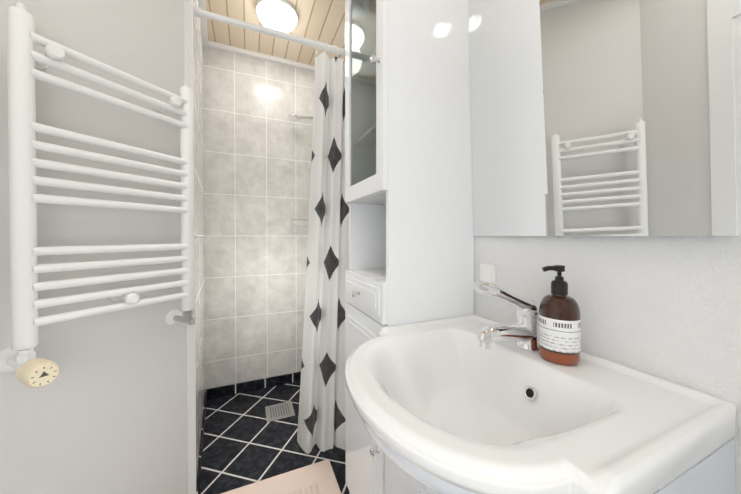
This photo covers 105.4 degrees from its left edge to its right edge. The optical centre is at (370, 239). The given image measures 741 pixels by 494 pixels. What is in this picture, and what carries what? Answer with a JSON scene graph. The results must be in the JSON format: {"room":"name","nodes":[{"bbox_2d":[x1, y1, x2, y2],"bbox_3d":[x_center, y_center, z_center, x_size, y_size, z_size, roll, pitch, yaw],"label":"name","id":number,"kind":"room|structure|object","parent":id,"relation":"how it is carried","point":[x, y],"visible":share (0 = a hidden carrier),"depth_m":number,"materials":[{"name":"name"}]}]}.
{"room":"bathroom","nodes":[
{"label":"bathroom","id":0,"kind":"room"},
{"bbox_2d":[0,0,186,493],"bbox_3d":[-0.859,-0.111,0.913,0.100,2.470,0.503,0,1,25],"label":"wall","id":1,"kind":"structure","parent":0,"point":[104,411],"depth_m":0.87,"materials":[{"name":"white paint"}]},
{"bbox_2d":[0,2,195,387],"bbox_3d":[-0.732,-0.111,0.836,0.194,0.891,0.448,0,1,25],"label":"radiator","id":2,"kind":"object","parent":1,"relation":"attached to","point":[25,60],"visible":1,"depth_m":0.72,"materials":[{"name":"white metal"}]},
{"bbox_2d":[193,0,204,481],"bbox_3d":[-0.986,-0.118,1.538,0.100,2.470,1.001,0,1,-28],"label":"wall","id":3,"kind":"structure","parent":0,"point":[199,214],"depth_m":1.47,"materials":[{"name":"paint"}]},
{"bbox_2d":[184,0,195,493],"bbox_3d":[-0.714,-0.113,1.120,0.028,2.469,0.050,0,1,-24],"label":"trim","id":4,"kind":"structure","parent":3,"relation":"attached to","point":[190,329],"depth_m":1.11,"materials":[{"name":"white paint"}]},
{"bbox_2d":[203,46,314,388],"bbox_3d":[-0.749,-0.124,2.179,1.117,2.470,0.100,0,1,-24],"label":"wall","id":5,"kind":"structure","parent":0,"point":[257,158],"depth_m":2.08,"materials":[{"name":"tile"}]},
{"bbox_2d":[287,113,312,121],"bbox_3d":[-0.458,-0.564,2.173,0.358,0.850,0.106,0,1,-32],"label":"shower","id":6,"kind":"object","parent":5,"relation":"attached to","point":[294,117],"visible":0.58,"depth_m":2.10,"materials":[{"name":"silver metal"}]},
{"bbox_2d":[291,219,308,233],"bbox_3d":[-0.471,-0.100,2.187,0.265,0.115,0.110,0,1,-24],"label":"basket","id":7,"kind":"object","parent":5,"relation":"attached to","point":[296,227],"visible":0.44,"depth_m":2.12,"materials":[{"name":"silver metal"}]},
{"bbox_2d":[199,381,348,493],"bbox_3d":[-0.471,1.151,0.753,1.955,0.050,2.960,0,1,-24],"label":"floor","id":8,"kind":"structure","parent":0,"point":[245,442],"depth_m":1.53,"materials":[{"name":"tile"}]},
{"bbox_2d":[196,387,219,493],"bbox_3d":[-0.919,1.082,1.537,0.083,0.070,0.966,0,1,-24],"label":"baseboard","id":9,"kind":"structure","parent":8,"relation":"on","point":[211,393],"depth_m":1.60,"materials":[{"name":"tile"}]},
{"bbox_2d":[220,372,300,396],"bbox_3d":[-0.642,1.076,2.178,0.929,0.070,0.009,0,1,-24],"label":"baseboard","id":10,"kind":"structure","parent":8,"relation":"on","point":[222,391],"depth_m":2.09,"materials":[{"name":"tile"}]},
{"bbox_2d":[265,401,294,421],"bbox_3d":[-0.588,1.112,1.830,0.170,0.004,0.170,0,1,-24],"label":"drain grate","id":11,"kind":"object","parent":8,"relation":"on","point":[279,411],"visible":1,"depth_m":1.82,"materials":[{"name":"metal"}]},
{"bbox_2d":[221,459,340,493],"bbox_3d":[-0.277,1.115,0.957,0.495,0.015,0.800,0,1,-24],"label":"bath mat","id":12,"kind":"object","parent":8,"relation":"on","point":[318,478],"visible":0.96,"depth_m":1.28,"materials":[{"name":"beige fabric"}]},
{"bbox_2d":[345,0,473,493],"bbox_3d":[0.115,0.037,1.093,0.395,2.170,0.364,0,1,-24],"label":"tall cabinet","id":13,"kind":"object","parent":8,"relation":"on","point":[408,176],"visible":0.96,"depth_m":0.94,"materials":[{"name":"white wood"}]},
{"bbox_2d":[345,314,738,493],"bbox_3d":[0.231,0.698,0.627,0.562,0.857,0.590,0,1,-24],"label":"bathroom vanity","id":14,"kind":"object","parent":8,"relation":"on","point":[446,406],"visible":0.96,"depth_m":0.49,"materials":[{"name":"white ceramic"}]},
{"bbox_2d":[473,281,538,350],"bbox_3d":[0.339,0.186,0.694,0.200,0.179,0.058,0,1,-24],"label":"faucet","id":15,"kind":"object","parent":14,"relation":"on","point":[523,332],"visible":1,"depth_m":0.68,"materials":[{"name":"silver metal"}]},
{"bbox_2d":[538,265,580,364],"bbox_3d":[0.435,0.168,0.651,0.081,0.216,0.081,0,1,-24],"label":"soap bottle","id":16,"kind":"object","parent":14,"relation":"on","point":[559,335],"visible":1,"depth_m":0.62,"materials":[{"name":"brown plastic"}]},
{"bbox_2d":[206,0,344,65],"bbox_3d":[-0.471,-1.369,0.727,1.955,0.050,2.960,0,1,-24],"label":"ceiling","id":17,"kind":"structure","parent":0,"point":[322,21],"depth_m":1.82,"materials":[{"name":"brown wood"}]},
{"bbox_2d":[199,0,314,71],"bbox_3d":[-0.272,-1.330,0.815,1.320,0.030,2.762,0,1,-24],"label":"crown molding","id":18,"kind":"structure","parent":17,"relation":"attached to","point":[235,50],"depth_m":2.01,"materials":[{"name":"white paint"}]},
{"bbox_2d":[256,0,297,32],"bbox_3d":[-0.556,-1.309,1.682,0.236,0.090,0.236,0,1,-24],"label":"ceiling lamp","id":19,"kind":"object","parent":17,"relation":"attached to","point":[280,15],"visible":0.92,"depth_m":1.62,"materials":[{"name":"white glass"}]},
{"bbox_2d":[474,236,740,493],"bbox_3d":[0.600,-0.108,0.601,0.100,2.470,1.850,0,1,-24],"label":"wall","id":20,"kind":"structure","parent":0,"point":[668,308],"depth_m":0.57,"materials":[{"name":"white paint"}]},
{"bbox_2d":[480,263,495,283],"bbox_3d":[0.391,0.126,0.944,0.012,0.086,0.062,0,1,-24],"label":"light switch","id":21,"kind":"object","parent":20,"relation":"attached to","point":[487,272],"visible":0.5,"depth_m":0.93,"materials":[{"name":"white plastic"}]},
{"bbox_2d":[468,0,740,235],"bbox_3d":[0.482,-0.645,0.714,0.065,1.270,0.605,-2,1,-20],"label":"mirror","id":22,"kind":"object","parent":20,"relation":"attached to","point":[605,117],"visible":1,"depth_m":0.60,"materials":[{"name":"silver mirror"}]},
{"bbox_3d":[0.010,-0.122,1.958,0.100,2.470,1.110,0,1,-24],"label":"wall","id":23,"kind":"structure","parent":0,"visible":0},
{"bbox_2d":[193,6,348,453],"bbox_3d":[-0.326,0.062,1.422,0.943,2.042,0.210,0,1,-24],"label":"shower curtain","id":24,"kind":"object","parent":23,"relation":"hanging from","point":[321,420],"visible":0.5,"depth_m":1.43,"materials":[{"name":"fabric"}]}
]}

